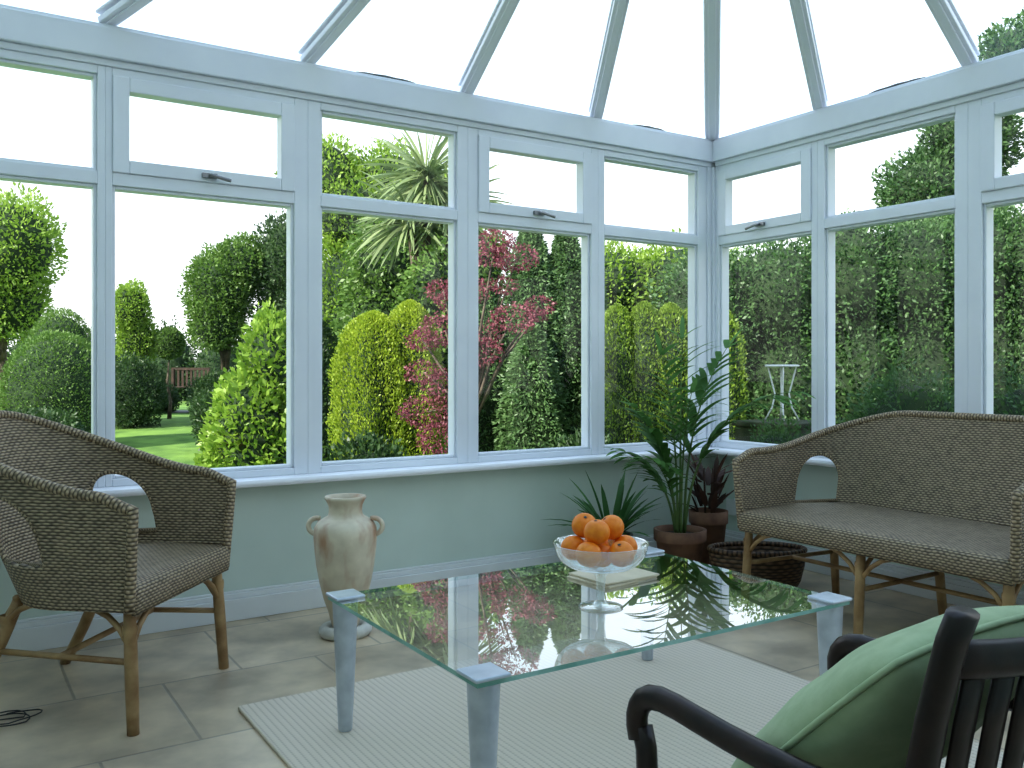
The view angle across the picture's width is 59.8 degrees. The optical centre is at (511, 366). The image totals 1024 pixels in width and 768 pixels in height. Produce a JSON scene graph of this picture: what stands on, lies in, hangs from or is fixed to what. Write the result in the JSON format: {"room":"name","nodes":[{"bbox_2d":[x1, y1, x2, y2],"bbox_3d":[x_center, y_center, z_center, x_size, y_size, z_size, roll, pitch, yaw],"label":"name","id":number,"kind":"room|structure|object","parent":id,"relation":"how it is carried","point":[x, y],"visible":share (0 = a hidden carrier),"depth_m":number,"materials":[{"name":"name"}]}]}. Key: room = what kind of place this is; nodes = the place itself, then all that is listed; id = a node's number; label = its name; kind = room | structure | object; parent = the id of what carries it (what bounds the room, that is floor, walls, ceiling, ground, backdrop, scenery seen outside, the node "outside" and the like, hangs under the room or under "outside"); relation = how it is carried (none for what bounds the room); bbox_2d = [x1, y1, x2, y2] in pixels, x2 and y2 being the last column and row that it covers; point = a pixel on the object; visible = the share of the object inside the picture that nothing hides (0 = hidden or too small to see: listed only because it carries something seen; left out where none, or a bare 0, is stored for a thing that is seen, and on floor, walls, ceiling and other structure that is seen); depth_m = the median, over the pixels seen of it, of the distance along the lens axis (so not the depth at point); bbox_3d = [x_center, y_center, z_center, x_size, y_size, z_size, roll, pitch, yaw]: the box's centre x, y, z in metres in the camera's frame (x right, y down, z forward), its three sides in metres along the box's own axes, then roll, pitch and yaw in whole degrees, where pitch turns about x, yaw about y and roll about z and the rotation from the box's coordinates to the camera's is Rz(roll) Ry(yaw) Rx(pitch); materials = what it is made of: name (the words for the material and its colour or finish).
{"room":"sunroom","nodes":[
{"label":"sunroom","id":0,"kind":"room"},
{"bbox_2d":[0,454,711,619],"bbox_3d":[-0.626,0.735,3.948,4.400,0.530,0.200,0,0,-33],"label":"wall","id":1,"kind":"structure","parent":0,"point":[428,519],"depth_m":4.00,"materials":[{"name":"paint"}]},
{"bbox_2d":[0,49,104,487],"bbox_3d":[-1.832,-0.330,3.078,0.770,1.540,0.080,0,0,-33],"label":"window","id":2,"kind":"structure","parent":1,"relation":"in","point":[12,170],"depth_m":3.24,"materials":[{"name":"white plastic"}]},
{"bbox_2d":[105,66,307,486],"bbox_3d":[-1.172,-0.330,3.472,0.767,1.540,0.131,0,0,-33],"label":"window","id":3,"kind":"structure","parent":1,"relation":"in","point":[289,190],"depth_m":3.50,"materials":[{"name":"white plastic"}]},
{"bbox_2d":[2,534,656,655],"bbox_3d":[-0.650,0.943,3.800,4.200,0.115,0.022,0,0,-33],"label":"baseboard","id":4,"kind":"structure","parent":1,"relation":"attached to","point":[52,631],"depth_m":3.55,"materials":[{"name":"white paint"}]},
{"bbox_2d":[0,4,715,166],"bbox_3d":[-0.633,-1.175,3.866,4.300,0.150,0.170,0,0,-33],"label":"roof beam","id":5,"kind":"structure","parent":1,"relation":"attached to","point":[23,30],"depth_m":3.66,"materials":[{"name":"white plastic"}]},
{"bbox_2d":[308,100,467,473],"bbox_3d":[-0.543,-0.330,3.905,0.759,1.540,0.080,0,0,-33],"label":"window","id":6,"kind":"structure","parent":1,"relation":"in","point":[455,215],"depth_m":3.90,"materials":[{"name":"white plastic"}]},
{"bbox_2d":[93,447,720,496],"bbox_3d":[-0.599,0.455,3.905,4.400,0.030,0.300,0,0,-33],"label":"window sill","id":7,"kind":"structure","parent":1,"relation":"on","point":[134,490],"depth_m":3.83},
{"bbox_2d":[468,127,597,462],"bbox_3d":[0.108,-0.330,4.293,0.756,1.540,0.131,0,0,-33],"label":"window","id":8,"kind":"structure","parent":1,"relation":"in","point":[583,224],"depth_m":4.29,"materials":[{"name":"white plastic"}]},
{"bbox_2d":[598,149,705,453],"bbox_3d":[0.730,-0.330,4.723,0.756,1.540,0.080,0,0,-33],"label":"window","id":9,"kind":"structure","parent":1,"relation":"in","point":[694,240],"depth_m":4.76,"materials":[{"name":"white plastic"}]},
{"bbox_2d":[706,167,714,446],"bbox_3d":[1.107,-0.330,4.950,0.122,1.540,0.105,0,0,-33],"label":"trim","id":10,"kind":"structure","parent":1,"relation":"attached to","point":[710,171],"depth_m":4.89,"materials":[{"name":"white plastic"}]},
{"bbox_2d":[0,570,1010,767],"bbox_3d":[0.479,1.060,2.042,4.600,0.120,4.600,0,0,-33],"label":"floor","id":11,"kind":"structure","parent":0,"point":[190,716],"depth_m":2.89,"materials":[{"name":"tile"}]},
{"bbox_2d":[0,709,42,726],"bbox_3d":[-1.541,0.993,2.462,0.426,0.011,0.116,0,0,-21],"label":"power cable","id":12,"kind":"object","parent":11,"relation":"on","point":[10,711],"visible":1,"depth_m":2.53,"materials":[{"name":"black plastic"}]},
{"bbox_2d":[0,410,235,736],"bbox_3d":[-1.329,0.575,2.735,0.737,0.868,0.633,0,0,8],"label":"wicker armchair","id":13,"kind":"object","parent":11,"relation":"on","point":[66,545],"visible":1,"depth_m":2.64,"materials":[{"name":"wicker"}]},
{"bbox_2d":[318,619,371,640],"bbox_3d":[-0.621,0.978,3.321,0.200,0.044,0.183,0,0,-33],"label":"stand","id":14,"kind":"object","parent":11,"relation":"on","point":[326,630],"visible":0.55,"depth_m":3.27,"materials":[{"name":"ceramic"}]},
{"bbox_2d":[306,493,384,627],"bbox_3d":[-0.621,0.725,3.321,0.234,0.488,0.234,0,0,-42],"label":"urn","id":15,"kind":"object","parent":14,"relation":"on","point":[345,539],"visible":0.91,"depth_m":3.24,"materials":[{"name":"ceramic"}]},
{"bbox_2d":[543,469,669,545],"bbox_3d":[0.455,0.740,4.191,0.636,0.520,0.633,0,0,-33],"label":"potted houseplant","id":16,"kind":"object","parent":11,"relation":"on","point":[625,513],"visible":0.35,"depth_m":4.20,"materials":[{"name":"plant"}]},
{"bbox_2d":[238,640,1023,767],"bbox_3d":[0.456,0.994,2.096,1.574,0.012,2.200,0,0,-33],"label":"rug","id":17,"kind":"object","parent":11,"relation":"on","point":[573,717],"visible":0.5,"depth_m":2.54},
{"bbox_2d":[326,546,851,767],"bbox_3d":[0.200,0.802,2.407,1.167,0.372,0.817,0,0,-33],"label":"coffee table","id":18,"kind":"object","parent":17,"relation":"on","point":[689,600],"visible":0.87,"depth_m":2.32,"materials":[{"name":"clear glass"}]},
{"bbox_2d":[553,534,648,612],"bbox_3d":[0.231,0.540,2.317,0.250,0.168,0.250,0,0,-33],"label":"fruit bowl","id":19,"kind":"object","parent":18,"relation":"on","point":[607,570],"visible":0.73,"depth_m":2.30,"materials":[{"name":"clear glass"}]},
{"bbox_2d":[561,536,583,559],"bbox_3d":[0.162,0.475,2.338,0.067,0.065,0.067,0,0,-10],"label":"orange","id":20,"kind":"object","parent":19,"relation":"in","point":[570,542],"visible":0.82,"depth_m":2.31,"materials":[{"name":"orange food"}]},
{"bbox_2d":[572,513,594,537],"bbox_3d":[0.191,0.418,2.351,0.067,0.066,0.067,0,0,30],"label":"orange","id":21,"kind":"object","parent":20,"relation":"on","point":[579,522],"visible":0.73,"depth_m":2.33,"materials":[{"name":"orange food"}]},
{"bbox_2d":[575,542,601,567],"bbox_3d":[0.194,0.475,2.255,0.067,0.065,0.067,0,0,-36],"label":"orange","id":22,"kind":"object","parent":19,"relation":"in","point":[588,559],"visible":0.97,"depth_m":2.23,"materials":[{"name":"orange food"}]},
{"bbox_2d":[597,543,610,566],"bbox_3d":[0.232,0.488,2.315,0.067,0.065,0.067,0,0,9],"label":"orange","id":23,"kind":"object","parent":19,"relation":"in","point":[604,547],"visible":0.42,"depth_m":2.29,"materials":[{"name":"orange food"}]},
{"bbox_2d":[584,519,609,544],"bbox_3d":[0.218,0.423,2.282,0.067,0.063,0.067,0,0,-1],"label":"orange","id":24,"kind":"object","parent":23,"relation":"on","point":[596,531],"visible":0.95,"depth_m":2.26,"materials":[{"name":"orange food"}]},
{"bbox_2d":[608,541,634,566],"bbox_3d":[0.278,0.475,2.263,0.067,0.065,0.066,0,0,29],"label":"orange","id":25,"kind":"object","parent":19,"relation":"in","point":[622,559],"visible":0.98,"depth_m":2.24,"materials":[{"name":"orange food"}]},
{"bbox_2d":[613,535,637,553],"bbox_3d":[0.297,0.475,2.345,0.067,0.065,0.067,0,0,35],"label":"orange","id":26,"kind":"object","parent":19,"relation":"in","point":[626,538],"visible":0.43,"depth_m":2.33,"materials":[{"name":"orange food"}]},
{"bbox_2d":[602,515,623,539],"bbox_3d":[0.262,0.422,2.344,0.067,0.066,0.067,0,0,41],"label":"orange","id":27,"kind":"object","parent":26,"relation":"on","point":[615,523],"visible":0.71,"depth_m":2.32,"materials":[{"name":"orange food"}]},
{"bbox_2d":[567,575,656,588],"bbox_3d":[0.298,0.622,2.639,0.210,0.006,0.170,0,0,-41],"label":"magazine","id":28,"kind":"object","parent":18,"relation":"on","point":[570,576],"visible":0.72,"depth_m":2.57,"materials":[{"name":"paper"}]},
{"bbox_2d":[569,565,659,585],"bbox_3d":[0.303,0.615,2.642,0.210,0.006,0.170,0,0,-36],"label":"magazine","id":29,"kind":"object","parent":28,"relation":"on","point":[635,573],"visible":0.74,"depth_m":2.61,"materials":[{"name":"paper"}]},
{"bbox_2d":[626,605,1023,767],"bbox_3d":[0.546,0.621,1.262,0.520,0.733,0.601,0,0,-33],"label":"wooden armchair","id":30,"kind":"object","parent":17,"relation":"on","point":[955,656],"visible":0.77,"depth_m":0.99,"materials":[{"name":"black wood"}]},
{"bbox_2d":[731,605,1023,767],"bbox_3d":[0.527,0.513,1.287,0.439,0.388,0.378,0,0,-32],"label":"cushion","id":31,"kind":"object","parent":30,"relation":"on","point":[860,712],"visible":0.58,"depth_m":1.12,"materials":[{"name":"green fabric"}]},
{"bbox_2d":[671,453,733,564],"bbox_3d":[0.976,0.706,4.482,0.330,0.588,0.321,0,0,-43],"label":"potted houseplant","id":32,"kind":"object","parent":11,"relation":"on","point":[714,519],"visible":0.8,"depth_m":4.43,"materials":[{"name":"ceramic"}]},
{"bbox_2d":[605,314,815,561],"bbox_3d":[0.925,0.368,4.172,0.933,1.263,0.661,0,0,-15],"label":"potted palm","id":33,"kind":"object","parent":11,"relation":"on","point":[678,539],"visible":0.98,"depth_m":4.14,"materials":[{"name":"plant"}]},
{"bbox_2d":[654,524,706,561],"bbox_3d":[0.789,0.880,4.178,0.245,0.240,0.245,0,0,-33],"label":"pot","id":34,"kind":"object","parent":33,"relation":"attached to","point":[686,541],"depth_m":4.09,"materials":[{"name":"ceramic"}]},
{"bbox_2d":[707,541,807,586],"bbox_3d":[1.118,0.907,4.063,0.453,0.178,0.273,0,0,0],"label":"wicker basket","id":35,"kind":"object","parent":11,"relation":"on","point":[728,555],"visible":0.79,"depth_m":3.97,"materials":[{"name":"brown wicker"}]},
{"bbox_2d":[732,410,1023,633],"bbox_3d":[1.534,0.594,3.397,0.738,0.817,1.184,0,0,-33],"label":"settee","id":36,"kind":"object","parent":11,"relation":"on","point":[939,492],"visible":0.98,"depth_m":3.54,"materials":[{"name":"wicker"}]},
{"bbox_2d":[712,454,1023,590],"bbox_3d":[2.330,0.735,3.231,0.200,0.530,4.200,0,0,-33],"label":"wall","id":37,"kind":"structure","parent":0,"point":[814,481],"depth_m":4.39,"materials":[{"name":"paint"}]},
{"bbox_2d":[726,498,736,515],"bbox_3d":[1.191,0.757,4.808,0.012,0.085,0.085,0,0,-33],"label":"wall socket","id":38,"kind":"object","parent":37,"relation":"attached to","point":[730,503],"visible":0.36,"depth_m":4.81,"materials":[{"name":"white plastic"}]},
{"bbox_2d":[715,141,817,456],"bbox_3d":[1.310,-0.330,4.625,0.131,1.540,0.692,0,0,-33],"label":"window","id":39,"kind":"structure","parent":37,"relation":"in","point":[728,235],"depth_m":4.63,"materials":[{"name":"white plastic"}]},
{"bbox_2d":[713,448,835,467],"bbox_3d":[2.315,0.455,3.162,0.300,0.030,4.100,0,0,-33],"label":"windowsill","id":40,"kind":"structure","parent":37,"relation":"on","point":[817,461],"depth_m":4.29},
{"bbox_2d":[712,48,1023,166],"bbox_3d":[2.289,-1.175,3.175,0.170,0.150,4.150,0,0,-33],"label":"roof beam","id":41,"kind":"structure","parent":37,"relation":"attached to","point":[1003,73],"depth_m":4.01,"materials":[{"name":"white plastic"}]},
{"bbox_2d":[724,529,1023,608],"bbox_3d":[2.243,0.943,3.162,0.022,0.115,4.178,0,0,-33],"label":"baseboard","id":42,"kind":"structure","parent":37,"relation":"attached to","point":[963,585],"depth_m":3.92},
{"bbox_2d":[818,102,967,458],"bbox_3d":[1.722,-0.330,4.030,0.080,1.540,0.753,0,0,-33],"label":"window","id":43,"kind":"structure","parent":37,"relation":"in","point":[829,223],"depth_m":4.08,"materials":[{"name":"white plastic"}]},
{"bbox_2d":[968,88,1023,413],"bbox_3d":[2.110,-0.330,3.378,0.131,1.540,0.765,0,0,-33],"label":"window","id":44,"kind":"structure","parent":37,"relation":"in","point":[988,189],"depth_m":3.65,"materials":[{"name":"white plastic"}]},
{"bbox_3d":[0.497,-1.618,2.125,4.320,0.725,4.320,0,0,-33],"label":"ceiling","id":45,"kind":"structure","parent":0,"visible":0},
{"bbox_2d":[95,0,152,25],"bbox_3d":[-0.493,-1.621,2.758,2.262,0.753,0.073,0,0,27],"label":"trim","id":46,"kind":"structure","parent":45,"relation":"attached to","point":[113,12],"depth_m":3.21,"materials":[{"name":"white plastic"}]},
{"bbox_2d":[298,0,370,63],"bbox_3d":[-0.171,-1.621,2.965,0.073,0.752,1.991,0,0,-43],"label":"trim","id":47,"kind":"structure","parent":45,"relation":"attached to","point":[345,12],"depth_m":3.52,"materials":[{"name":"white plastic"}]},
{"bbox_2d":[359,72,413,82],"bbox_3d":[-0.557,-1.276,3.933,0.280,0.021,0.041,0,0,-33],"label":"moss strip","id":48,"kind":"object","parent":45,"relation":"on","point":[385,76],"visible":0.38,"depth_m":3.91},
{"bbox_2d":[458,0,519,93],"bbox_3d":[0.148,-1.621,3.169,0.073,0.752,1.996,0,0,-21],"label":"trim","id":49,"kind":"structure","parent":45,"relation":"attached to","point":[503,11],"depth_m":3.79,"materials":[{"name":"white plastic"}]},
{"bbox_2d":[588,0,628,118],"bbox_3d":[0.465,-1.621,3.373,0.073,0.753,2.268,0,0,-2],"label":"trim","id":50,"kind":"structure","parent":45,"relation":"attached to","point":[618,8],"depth_m":4.02,"materials":[{"name":"white plastic"}]},
{"bbox_2d":[636,125,664,130],"bbox_3d":[0.731,-1.276,4.759,0.220,0.021,0.041,0,0,-33],"label":"moss strip","id":51,"kind":"object","parent":45,"relation":"on","point":[636,125],"visible":0.41,"depth_m":4.74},
{"bbox_2d":[703,0,720,140],"bbox_3d":[0.808,-1.616,3.593,0.081,0.764,2.776,0,0,13],"label":"trim","id":52,"kind":"structure","parent":45,"relation":"attached to","point":[711,8],"depth_m":4.22,"materials":[{"name":"white plastic"}]},
{"bbox_2d":[789,0,827,109],"bbox_3d":[1.006,-1.621,3.289,0.073,0.753,2.326,0,0,25],"label":"trim","id":53,"kind":"structure","parent":45,"relation":"attached to","point":[800,9],"depth_m":3.92,"materials":[{"name":"white plastic"}]},
{"bbox_2d":[869,77,924,93],"bbox_3d":[1.748,-1.276,4.045,0.041,0.021,0.280,0,0,-33],"label":"moss strip","id":54,"kind":"object","parent":45,"relation":"on","point":[922,77],"visible":0.36,"depth_m":4.03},
{"bbox_2d":[925,0,979,66],"bbox_3d":[1.205,-1.621,2.974,0.073,0.752,2.036,0,0,44],"label":"trim","id":55,"kind":"structure","parent":45,"relation":"attached to","point":[945,13],"depth_m":3.53,"materials":[{"name":"white plastic"}]},
{"label":"outside","id":56,"kind":"structure","parent":0,"visible":0},
{"bbox_2d":[115,401,447,464],"bbox_3d":[0.670,0.862,19.515,75.000,0.320,75.000,0,0,-33],"label":"lawn","id":57,"kind":"structure","parent":56,"point":[173,441],"depth_m":9.79,"materials":[{"name":"green plant"}]},
{"bbox_2d":[0,182,69,407],"bbox_3d":[-7.099,-0.973,11.840,2.296,3.391,1.902,0,0,14],"label":"tree","id":58,"kind":"object","parent":57,"relation":"on","point":[26,246],"visible":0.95,"depth_m":11.74,"materials":[{"name":"green plant"}]},
{"bbox_2d":[0,329,90,432],"bbox_3d":[-4.598,0.293,8.983,1.092,1.363,1.048,0,0,-33],"label":"shrub","id":59,"kind":"object","parent":57,"relation":"on","point":[55,372],"visible":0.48,"depth_m":8.67,"materials":[{"name":"green plant"}]},
{"bbox_2d":[5,405,90,432],"bbox_3d":[-4.100,0.580,7.530,1.048,0.528,1.056,0,0,-33],"label":"shrub","id":60,"kind":"object","parent":57,"relation":"on","point":[57,415],"visible":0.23,"depth_m":7.54,"materials":[{"name":"green plant"}]},
{"bbox_2d":[24,307,90,350],"bbox_3d":[-5.563,0.002,10.998,0.897,1.498,0.895,0,0,-33],"label":"shrub","id":61,"kind":"object","parent":57,"relation":"on","point":[60,322],"visible":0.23,"depth_m":10.86,"materials":[{"name":"green plant"}]},
{"bbox_2d":[115,278,159,365],"bbox_3d":[-5.078,-0.248,11.959,0.698,1.941,0.600,0,0,-33],"label":"tree","id":62,"kind":"object","parent":57,"relation":"on","point":[133,327],"visible":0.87,"depth_m":11.83,"materials":[{"name":"green plant"}]},
{"bbox_2d":[115,350,168,428],"bbox_3d":[-4.644,0.334,10.928,0.853,1.088,0.883,0,0,-33],"label":"shrub","id":63,"kind":"object","parent":57,"relation":"on","point":[136,392],"visible":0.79,"depth_m":10.76,"materials":[{"name":"green plant"}]},
{"bbox_2d":[155,382,181,412],"bbox_3d":[-5.472,0.520,13.668,0.802,0.646,0.796,0,0,25],"label":"shrub","id":64,"kind":"object","parent":57,"relation":"on","point":[174,396],"visible":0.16,"depth_m":13.63,"materials":[{"name":"green plant"}]},
{"bbox_2d":[152,326,185,418],"bbox_3d":[-4.648,0.080,12.063,0.442,1.285,0.440,0,0,-33],"label":"tree","id":65,"kind":"object","parent":57,"relation":"on","point":[169,342],"visible":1,"depth_m":11.96,"materials":[{"name":"green plant"}]},
{"bbox_2d":[7,315,335,401],"bbox_3d":[-7.385,0.159,18.190,14.078,2.511,2.060,0,0,-16],"label":"hedge","id":66,"kind":"object","parent":57,"relation":"on","point":[186,360],"visible":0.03,"depth_m":18.01,"materials":[{"name":"green plant"}]},
{"bbox_2d":[165,368,209,400],"bbox_3d":[-6.091,0.356,16.731,0.720,0.688,0.360,0,0,-1],"label":"garden bench","id":67,"kind":"object","parent":57,"relation":"on","point":[172,369],"visible":0.42,"depth_m":16.88,"materials":[{"name":"brown wood"}]},
{"bbox_2d":[185,383,222,450],"bbox_3d":[-2.748,0.489,8.647,0.810,0.728,0.801,0,0,-33],"label":"shrub","id":68,"kind":"object","parent":57,"relation":"on","point":[197,411],"visible":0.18,"depth_m":8.44,"materials":[{"name":"green plant"}]},
{"bbox_2d":[184,367,236,408],"bbox_3d":[-4.553,0.449,13.930,1.147,0.886,1.162,0,0,-33],"label":"shrub","id":69,"kind":"object","parent":57,"relation":"on","point":[190,390],"visible":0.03,"depth_m":13.73,"materials":[{"name":"green plant"}]},
{"bbox_2d":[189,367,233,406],"bbox_3d":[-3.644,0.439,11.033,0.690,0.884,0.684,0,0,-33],"label":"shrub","id":70,"kind":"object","parent":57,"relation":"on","point":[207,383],"visible":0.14,"depth_m":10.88,"materials":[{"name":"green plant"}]},
{"bbox_2d":[175,229,266,372],"bbox_3d":[-3.847,-0.571,11.987,1.307,2.589,1.109,0,0,18],"label":"tree","id":71,"kind":"object","parent":57,"relation":"on","point":[222,284],"visible":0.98,"depth_m":11.69,"materials":[{"name":"green plant"}]},
{"bbox_2d":[193,297,327,467],"bbox_3d":[-1.562,0.335,5.502,0.875,1.553,0.688,0,0,-26],"label":"shrub","id":72,"kind":"object","parent":57,"relation":"on","point":[249,429],"visible":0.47,"depth_m":5.36,"materials":[{"name":"green plant"}]},
{"bbox_2d":[247,208,285,345],"bbox_3d":[-2.961,-0.757,12.070,1.280,2.961,1.336,0,0,-17],"label":"tree","id":73,"kind":"object","parent":57,"relation":"on","point":[274,243],"visible":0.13,"depth_m":11.79,"materials":[{"name":"green plant"}]},
{"bbox_2d":[283,317,340,459],"bbox_3d":[-1.873,0.229,8.022,0.757,1.542,0.696,0,0,-33],"label":"conifer","id":74,"kind":"object","parent":57,"relation":"on","point":[327,354],"visible":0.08,"depth_m":7.90,"materials":[{"name":"green plant"}]},
{"bbox_2d":[274,132,447,359],"bbox_3d":[-1.666,-1.081,11.193,2.613,3.644,1.653,0,0,-20],"label":"tree","id":75,"kind":"object","parent":57,"relation":"on","point":[340,172],"visible":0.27,"depth_m":10.68,"materials":[{"name":"green plant"}]},
{"bbox_2d":[326,430,406,460],"bbox_3d":[-0.881,0.802,5.432,0.669,0.848,0.661,0,0,18],"label":"shrub","id":76,"kind":"object","parent":57,"relation":"on","point":[375,449],"visible":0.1,"depth_m":5.39,"materials":[{"name":"green plant"}]},
{"bbox_2d":[325,299,447,459],"bbox_3d":[-0.995,0.239,7.033,0.962,1.563,0.715,0,0,-21],"label":"bush","id":77,"kind":"object","parent":57,"relation":"on","point":[372,360],"visible":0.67,"depth_m":6.82,"materials":[{"name":"green plant"}]},
{"bbox_2d":[329,216,510,452],"bbox_3d":[-1.026,-0.489,8.795,1.927,2.640,2.763,0,0,9],"label":"tree","id":78,"kind":"object","parent":57,"relation":"on","point":[381,291],"visible":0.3,"depth_m":9.07,"materials":[{"name":"green plant"}]},
{"bbox_2d":[351,129,514,274],"bbox_3d":[-0.718,-0.671,8.046,1.586,3.109,1.286,0,0,-11],"label":"palm","id":79,"kind":"object","parent":57,"relation":"on","point":[428,180],"visible":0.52,"depth_m":7.93,"materials":[{"name":"green plant"}]},
{"bbox_2d":[395,228,556,454],"bbox_3d":[-0.249,0.013,5.957,1.074,1.927,0.589,0,0,14],"label":"tree","id":80,"kind":"object","parent":57,"relation":"on","point":[487,343],"visible":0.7,"depth_m":5.98,"materials":[{"name":"red plant"}]},
{"bbox_2d":[478,232,608,451],"bbox_3d":[0.214,-0.105,7.421,1.456,2.352,0.984,0,0,-7],"label":"conifer","id":81,"kind":"object","parent":57,"relation":"on","point":[534,398],"visible":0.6,"depth_m":7.34,"materials":[{"name":"green plant"}]},
{"bbox_2d":[543,427,617,447],"bbox_3d":[0.473,0.819,5.945,0.657,0.834,0.653,0,0,10],"label":"shrub","id":82,"kind":"object","parent":57,"relation":"on","point":[573,440],"visible":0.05,"depth_m":5.91,"materials":[{"name":"green plant"}]},
{"bbox_2d":[605,227,738,313],"bbox_3d":[1.412,-0.392,11.007,3.269,2.597,1.781,0,0,1],"label":"tree","id":83,"kind":"object","parent":57,"relation":"on","point":[626,277],"visible":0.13,"depth_m":10.60,"materials":[{"name":"green plant"}]},
{"bbox_2d":[660,422,687,440],"bbox_3d":[1.223,0.788,6.077,0.669,0.888,0.682,0,0,-33],"label":"shrub","id":84,"kind":"object","parent":57,"relation":"on","point":[677,436],"visible":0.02,"depth_m":6.12,"materials":[{"name":"green plant"}]},
{"bbox_2d":[605,300,750,443],"bbox_3d":[1.231,0.246,7.051,1.302,1.553,0.500,0,0,-2],"label":"hedge","id":85,"kind":"object","parent":57,"relation":"on","point":[626,334],"visible":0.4,"depth_m":6.91,"materials":[{"name":"green plant"}]},
{"bbox_2d":[731,418,835,441],"bbox_3d":[2.005,0.710,6.587,0.520,0.620,0.540,0,0,-33],"label":"raised planter","id":86,"kind":"object","parent":57,"relation":"on","point":[742,434],"visible":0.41,"depth_m":6.53,"materials":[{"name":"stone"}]},
{"bbox_2d":[765,365,799,419],"bbox_3d":[1.997,0.189,6.582,0.248,0.411,0.248,0,0,40],"label":"garden table","id":87,"kind":"object","parent":86,"relation":"on","point":[767,366],"visible":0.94,"depth_m":6.56,"materials":[{"name":"white metal"}]},
{"bbox_2d":[749,414,848,443],"bbox_3d":[1.961,0.744,5.973,1.068,0.891,0.564,0,0,-33],"label":"shrub","id":88,"kind":"object","parent":57,"relation":"on","point":[774,437],"visible":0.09,"depth_m":5.80,"materials":[{"name":"green plant"}]},
{"bbox_2d":[644,200,1023,424],"bbox_3d":[4.713,-0.199,8.768,6.675,3.341,2.256,0,0,17],"label":"hedge","id":89,"kind":"object","parent":57,"relation":"on","point":[895,289],"visible":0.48,"depth_m":8.63,"materials":[{"name":"green plant"}]},
{"bbox_2d":[837,349,1023,421],"bbox_3d":[3.011,0.423,5.021,1.117,1.264,2.384,0,0,-39],"label":"shrub","id":90,"kind":"object","parent":57,"relation":"on","point":[917,397],"visible":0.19,"depth_m":5.34,"materials":[{"name":"green plant"}]},
{"bbox_2d":[871,114,1023,320],"bbox_3d":[5.450,-1.415,11.052,1.959,4.327,1.665,0,0,-27],"label":"tree","id":91,"kind":"object","parent":57,"relation":"on","point":[929,172],"visible":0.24,"depth_m":10.74,"materials":[{"name":"green plant"}]},
{"bbox_2d":[977,9,1023,61],"bbox_3d":[7.111,-1.960,10.892,2.906,5.434,1.854,0,0,23],"label":"tree","id":92,"kind":"object","parent":57,"relation":"on","point":[1009,40],"visible":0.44,"depth_m":10.71,"materials":[{"name":"green plant"}]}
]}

